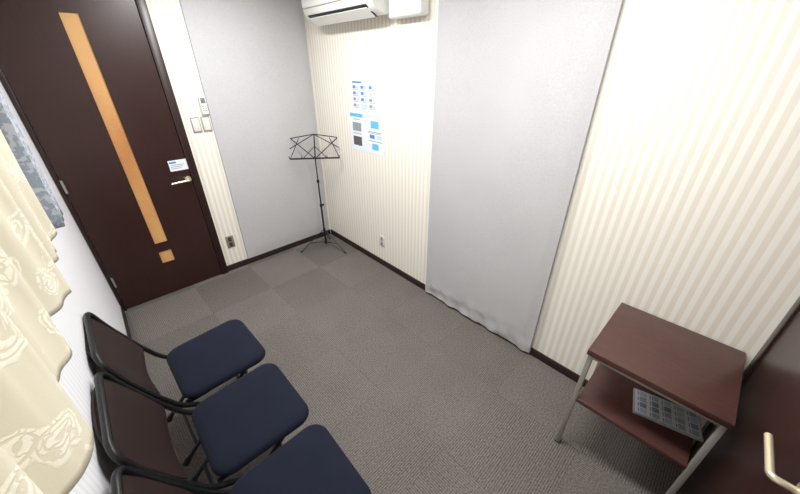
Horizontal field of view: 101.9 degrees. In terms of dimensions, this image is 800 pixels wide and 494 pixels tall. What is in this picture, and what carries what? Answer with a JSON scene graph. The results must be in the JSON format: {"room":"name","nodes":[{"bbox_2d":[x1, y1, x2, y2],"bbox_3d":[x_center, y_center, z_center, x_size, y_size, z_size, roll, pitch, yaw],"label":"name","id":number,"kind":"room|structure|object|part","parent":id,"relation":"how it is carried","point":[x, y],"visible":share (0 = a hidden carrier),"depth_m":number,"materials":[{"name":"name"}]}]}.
{"room":"music room","nodes":[
{"label":"music room","id":0,"kind":"room"},
{"bbox_2d":[0,81,126,493],"bbox_3d":[-1.139,0.115,0.899,0.120,2.450,3.800,-24,37,-36],"label":"wall","id":1,"kind":"structure","parent":0,"point":[91,292],"depth_m":1.45,"materials":[{"name":"white paint"}]},
{"bbox_2d":[121,308,131,338],"bbox_3d":[-1.125,1.119,1.552,0.014,0.060,3.370,-24,37,-36],"label":"baseboard","id":2,"kind":"structure","parent":1,"relation":"attached to","point":[122,310],"depth_m":2.48,"materials":[{"name":"brown wood"}]},
{"bbox_3d":[-0.795,-0.655,0.239,0.181,0.023,2.130,-25,38,-38],"label":"curtain rod","id":3,"kind":"object","parent":1,"relation":"attached to","visible":0},
{"bbox_2d":[0,91,64,228],"bbox_3d":[-0.892,-0.259,0.576,0.081,0.985,1.713,-23,36,-35],"label":"lace curtain","id":4,"kind":"object","parent":3,"relation":"hanging from","point":[9,127],"visible":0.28,"depth_m":1.17,"materials":[{"name":"white fabric"}]},
{"bbox_2d":[0,129,93,493],"bbox_3d":[-0.689,-0.189,0.430,0.066,0.968,1.801,-25,38,-38],"label":"curtain","id":5,"kind":"object","parent":3,"relation":"hanging from","point":[46,445],"visible":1,"depth_m":0.48,"materials":[{"name":"beige fabric"}]},
{"bbox_2d":[0,0,330,304],"bbox_3d":[-1.687,-0.881,2.701,2.550,2.450,0.120,-25,38,-38],"label":"wall","id":6,"kind":"structure","parent":0,"point":[167,18],"depth_m":2.58,"materials":[{"name":"paint"}]},
{"bbox_2d":[0,0,228,310],"bbox_3d":[-1.974,-0.629,2.359,0.838,2.340,0.082,-25,38,-38],"label":"door","id":7,"kind":"structure","parent":6,"relation":"in","point":[90,78],"depth_m":2.27,"materials":[{"name":"brown wood"}]},
{"bbox_3d":[-1.996,0.074,2.778,0.090,0.105,0.009,-25,38,-38],"label":"glass square","id":8,"kind":"part","parent":7,"relation":"part of","materials":[{"name":"orange glass"}]},
{"bbox_2d":[167,159,188,171],"bbox_3d":[-1.775,-0.655,2.600,0.128,0.083,0.002,-25,38,-38],"label":"door sign","id":9,"kind":"object","parent":7,"relation":"attached to","point":[181,164],"visible":1,"depth_m":2.60,"materials":[{"name":"white paper"}]},
{"bbox_3d":[-1.770,-0.528,2.624,0.139,0.019,0.060,-25,38,-38],"label":"lever","id":10,"kind":"part","parent":7,"relation":"part of","materials":[{"name":"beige metal"}]},
{"bbox_2d":[190,117,202,132],"bbox_3d":[-1.632,-0.978,2.603,0.065,0.115,0.011,-25,38,-38],"label":"light switch","id":11,"kind":"object","parent":6,"relation":"attached to","point":[195,122],"visible":1,"depth_m":2.60,"materials":[{"name":"grey plastic"}]},
{"bbox_2d":[198,96,208,114],"bbox_3d":[-1.563,-1.125,2.583,0.054,0.140,0.031,-25,38,-38],"label":"remote control","id":12,"kind":"object","parent":6,"relation":"attached to","point":[203,105],"visible":1,"depth_m":2.57,"materials":[{"name":"white plastic"}]},
{"bbox_2d":[200,116,212,131],"bbox_3d":[-1.578,-1.004,2.649,0.066,0.115,0.011,-25,38,-38],"label":"light switch","id":13,"kind":"object","parent":6,"relation":"attached to","point":[205,121],"visible":1,"depth_m":2.64,"materials":[{"name":"grey plastic"}]},
{"bbox_2d":[225,235,235,247],"bbox_3d":[-1.629,-0.050,3.119,0.070,0.120,0.009,-25,38,-38],"label":"power outlet","id":14,"kind":"object","parent":6,"relation":"attached to","point":[230,242],"visible":1,"depth_m":3.12,"materials":[{"name":"grey plastic"}]},
{"bbox_2d":[179,0,328,258],"bbox_3d":[-1.197,-1.082,3.017,0.965,2.366,0.027,-25,38,-38],"label":"acoustic panel","id":15,"kind":"object","parent":6,"relation":"attached to","point":[251,57],"visible":0.98,"depth_m":2.90,"materials":[{"name":"grey fabric"}]},
{"bbox_2d":[227,229,330,270],"bbox_3d":[-1.269,0.013,3.553,1.192,0.060,0.012,-25,38,-38],"label":"baseboard","id":16,"kind":"structure","parent":6,"relation":"attached to","point":[236,265],"depth_m":3.47,"materials":[{"name":"brown wood"}]},
{"bbox_2d":[124,234,683,493],"bbox_3d":[-0.439,0.868,2.167,2.900,0.100,4.000,-25,38,-38],"label":"floor","id":17,"kind":"structure","parent":0,"point":[418,395],"depth_m":2.06,"materials":[{"name":"carpet"}]},
{"bbox_2d":[83,312,265,465],"bbox_3d":[-1.055,0.615,1.675,0.605,0.840,0.437,-26,38,-38],"label":"folding chair","id":18,"kind":"object","parent":17,"relation":"on","point":[203,363],"visible":0.91,"depth_m":1.60,"materials":[{"name":"blue fabric"}]},
{"bbox_3d":[-1.220,0.481,1.415,0.142,0.304,0.388,-26,38,-38],"label":"backrest","id":19,"kind":"part","parent":18,"relation":"part of","materials":[{"name":"brown plastic"}]},
{"bbox_3d":[-1.208,0.468,1.420,0.134,0.335,0.437,-26,38,-38],"label":"backrest frame","id":20,"kind":"part","parent":18,"relation":"part of","materials":[{"name":"black paint"}]},
{"bbox_3d":[-1.166,0.670,1.891,0.412,0.502,0.034,-24,37,-36],"label":"leg","id":21,"kind":"part","parent":18,"relation":"part of","materials":[{"name":"black paint"}]},
{"bbox_3d":[-1.172,0.744,1.878,0.404,0.384,0.020,-26,38,-38],"label":"leg","id":22,"kind":"part","parent":18,"relation":"part of","materials":[{"name":"black paint"}]},
{"bbox_3d":[-0.893,0.802,1.651,0.034,0.502,0.412,24,37,36],"label":"leg","id":23,"kind":"part","parent":18,"relation":"part of","materials":[{"name":"black paint"}]},
{"bbox_3d":[-0.982,0.572,1.734,0.400,0.057,0.418,-26,38,-38],"label":"seat","id":24,"kind":"part","parent":18,"relation":"part of","materials":[{"name":"blue fabric"}]},
{"bbox_3d":[-0.941,0.857,1.674,0.404,0.384,0.020,-26,38,-38],"label":"leg","id":25,"kind":"part","parent":18,"relation":"part of","materials":[{"name":"black paint"}]},
{"bbox_2d":[91,363,308,489],"bbox_3d":[-0.741,0.774,1.387,0.605,0.840,0.437,-25,37,-37],"label":"folding chair","id":26,"kind":"object","parent":17,"relation":"on","point":[254,413],"visible":0.94,"depth_m":1.29,"materials":[{"name":"blue fabric"}]},
{"bbox_3d":[-0.909,0.638,1.130,0.142,0.304,0.388,-25,37,-37],"label":"backrest","id":27,"kind":"part","parent":26,"relation":"part of","materials":[{"name":"brown plastic"}]},
{"bbox_3d":[-0.898,0.625,1.135,0.134,0.335,0.437,-25,37,-37],"label":"backrest frame","id":28,"kind":"part","parent":26,"relation":"part of","materials":[{"name":"black paint"}]},
{"bbox_3d":[-0.848,0.828,1.605,0.412,0.502,0.034,-23,36,-35],"label":"leg","id":29,"kind":"part","parent":26,"relation":"part of","materials":[{"name":"black paint"}]},
{"bbox_3d":[-0.855,0.902,1.592,0.404,0.384,0.020,-25,37,-37],"label":"leg","id":30,"kind":"part","parent":26,"relation":"part of","materials":[{"name":"black paint"}]},
{"bbox_3d":[-0.582,0.963,1.359,0.034,0.502,0.412,25,38,37],"label":"leg","id":31,"kind":"part","parent":26,"relation":"part of","materials":[{"name":"black paint"}]},
{"bbox_3d":[-0.666,0.731,1.444,0.400,0.057,0.418,-25,37,-37],"label":"seat","id":32,"kind":"part","parent":26,"relation":"part of","materials":[{"name":"blue fabric"}]},
{"bbox_3d":[-0.629,1.017,1.383,0.404,0.384,0.020,-25,37,-37],"label":"leg","id":33,"kind":"part","parent":26,"relation":"part of","materials":[{"name":"black paint"}]},
{"bbox_2d":[110,424,370,493],"bbox_3d":[-0.435,0.929,1.104,0.605,0.840,0.437,-24,37,-36],"label":"folding chair","id":34,"kind":"object","parent":17,"relation":"on","point":[311,461],"visible":1,"depth_m":1.19,"materials":[{"name":"blue fabric"}]},
{"bbox_3d":[-0.596,0.779,0.856,0.134,0.335,0.437,-24,37,-36],"label":"backrest frame","id":35,"kind":"part","parent":34,"relation":"part of","materials":[{"name":"black paint"}]},
{"bbox_3d":[-0.608,0.791,0.851,0.142,0.304,0.388,-24,37,-36],"label":"backrest","id":36,"kind":"part","parent":34,"relation":"part of","materials":[{"name":"brown plastic"}]},
{"bbox_3d":[-0.538,0.982,1.324,0.412,0.502,0.034,-22,36,-34],"label":"leg","id":37,"kind":"part","parent":34,"relation":"part of","materials":[{"name":"black paint"}]},
{"bbox_3d":[-0.359,0.888,1.159,0.400,0.057,0.418,-24,37,-36],"label":"seat","id":38,"kind":"part","parent":34,"relation":"part of","materials":[{"name":"blue fabric"}]},
{"bbox_2d":[289,134,345,253],"bbox_3d":[-0.820,-0.538,3.370,0.502,1.196,0.346,1,29,3],"label":"music stand","id":39,"kind":"object","parent":17,"relation":"on","point":[314,135],"visible":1,"depth_m":3.16,"materials":[{"name":"black paint"}]},
{"bbox_3d":[-0.950,-0.069,3.520,0.262,0.213,0.012,-12,31,-21],"label":"leg","id":40,"kind":"part","parent":39,"relation":"part of","materials":[{"name":"black paint"}]},
{"bbox_3d":[-0.829,-0.967,3.151,0.476,0.260,0.018,-3,1,-5],"label":"wire frame","id":41,"kind":"part","parent":39,"relation":"part of","materials":[{"name":"black paint"}]},
{"bbox_3d":[-0.700,-0.062,3.507,0.078,0.213,0.254,-25,38,-38],"label":"leg","id":42,"kind":"part","parent":39,"relation":"part of","materials":[{"name":"black paint"}]},
{"bbox_2d":[554,303,745,493],"bbox_3d":[1.153,0.749,1.569,0.470,0.683,0.476,-25,37,-37],"label":"side table","id":43,"kind":"object","parent":17,"relation":"on","point":[693,371],"visible":1,"depth_m":1.39,"materials":[{"name":"brown wood"}]},
{"bbox_3d":[0.846,0.751,1.586,0.020,0.646,0.020,-25,37,-37],"label":"leg","id":44,"kind":"part","parent":43,"relation":"part of","materials":[{"name":"silver metal"}]},
{"bbox_2d":[576,364,693,468],"bbox_3d":[1.153,0.733,1.560,0.446,0.022,0.420,-25,37,-37],"label":"shelf","id":45,"kind":"object","parent":43,"relation":"attached to","point":[608,393],"depth_m":1.49,"materials":[{"name":"brown wood"}]},
{"bbox_3d":[0.999,0.555,1.294,0.018,0.022,0.422,-25,37,-37],"label":"rail","id":46,"kind":"part","parent":43,"relation":"part of","materials":[{"name":"silver metal"}]},
{"bbox_2d":[633,388,703,442],"bbox_3d":[1.212,0.757,1.480,0.250,0.013,0.150,17,33,29],"label":"instruction sheet","id":47,"kind":"object","parent":43,"relation":"on","point":[670,415],"visible":0.94,"depth_m":1.47,"materials":[{"name":"paper"}]},
{"bbox_3d":[1.152,0.906,1.304,0.020,0.646,0.020,-25,37,-37],"label":"leg","id":48,"kind":"part","parent":43,"relation":"part of","materials":[{"name":"silver metal"}]},
{"bbox_2d":[306,0,799,427],"bbox_3d":[0.425,-0.623,2.226,0.120,2.450,3.800,-24,37,-36],"label":"wall","id":49,"kind":"structure","parent":0,"point":[684,208],"depth_m":1.44,"materials":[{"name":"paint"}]},
{"bbox_2d":[301,0,388,25],"bbox_3d":[-0.401,-1.783,2.318,0.218,0.296,0.860,-24,37,-36],"label":"air conditioner","id":50,"kind":"object","parent":49,"relation":"attached to","point":[317,12],"visible":0.96,"depth_m":2.28,"materials":[{"name":"white plastic"}]},
{"bbox_2d":[308,4,376,17],"bbox_3d":[-0.436,-1.667,2.345,0.097,0.062,0.740,-24,37,-36],"label":"air vent","id":51,"kind":"object","parent":50,"relation":"attached to","point":[344,10],"depth_m":2.24,"materials":[{"name":"white plastic"}]},
{"bbox_2d":[351,80,378,112],"bbox_3d":[-0.291,-1.239,2.667,0.002,0.233,0.355,-24,37,-36],"label":"poster","id":52,"kind":"object","parent":49,"relation":"attached to","point":[364,92],"visible":1,"depth_m":2.66,"materials":[{"name":"white paper"}]},
{"bbox_2d":[349,111,384,156],"bbox_3d":[-0.292,-0.983,2.811,0.002,0.325,0.480,-24,37,-36],"label":"poster","id":53,"kind":"object","parent":49,"relation":"attached to","point":[366,130],"visible":1,"depth_m":2.80,"materials":[{"name":"white paper"}]},
{"bbox_2d":[379,235,384,246],"bbox_3d":[-0.177,-0.059,3.177,0.009,0.115,0.070,-24,37,-36],"label":"power outlet","id":54,"kind":"object","parent":49,"relation":"attached to","point":[381,237],"visible":1,"depth_m":3.17,"materials":[{"name":"white plastic"}]},
{"bbox_2d":[389,0,428,19],"bbox_3d":[0.050,-1.526,2.015,0.084,0.165,0.295,-24,37,-36],"label":"ventilation unit","id":55,"kind":"object","parent":49,"relation":"attached to","point":[398,9],"visible":1,"depth_m":1.99,"materials":[{"name":"white plastic"}]},
{"bbox_2d":[331,229,587,386],"bbox_3d":[0.327,0.417,2.814,0.014,0.060,3.410,-24,37,-36],"label":"baseboard","id":56,"kind":"structure","parent":49,"relation":"attached to","point":[545,359],"depth_m":2.94,"materials":[{"name":"brown wood"}]},
{"bbox_2d":[425,0,623,352],"bbox_3d":[0.558,-0.491,1.982,0.035,2.406,0.980,-24,37,-36],"label":"acoustic panel","id":57,"kind":"object","parent":49,"relation":"attached to","point":[518,83],"visible":1,"depth_m":1.86,"materials":[{"name":"grey fabric"}]},
{"bbox_3d":[0.851,0.374,0.421,2.550,2.450,0.150,-25,38,-38],"label":"wall","id":58,"kind":"structure","parent":0,"visible":0},
{"bbox_2d":[678,296,799,493],"bbox_3d":[1.115,0.280,0.858,1.065,2.190,0.094,-25,38,-38],"label":"door","id":59,"kind":"structure","parent":58,"relation":"in","point":[760,454],"depth_m":1.08,"materials":[{"name":"brown wood"}]},
{"bbox_3d":[0.891,0.503,0.759,0.139,0.019,0.060,-25,38,-38],"label":"lever","id":60,"kind":"part","parent":59,"relation":"part of","materials":[{"name":"beige metal"}]}
]}

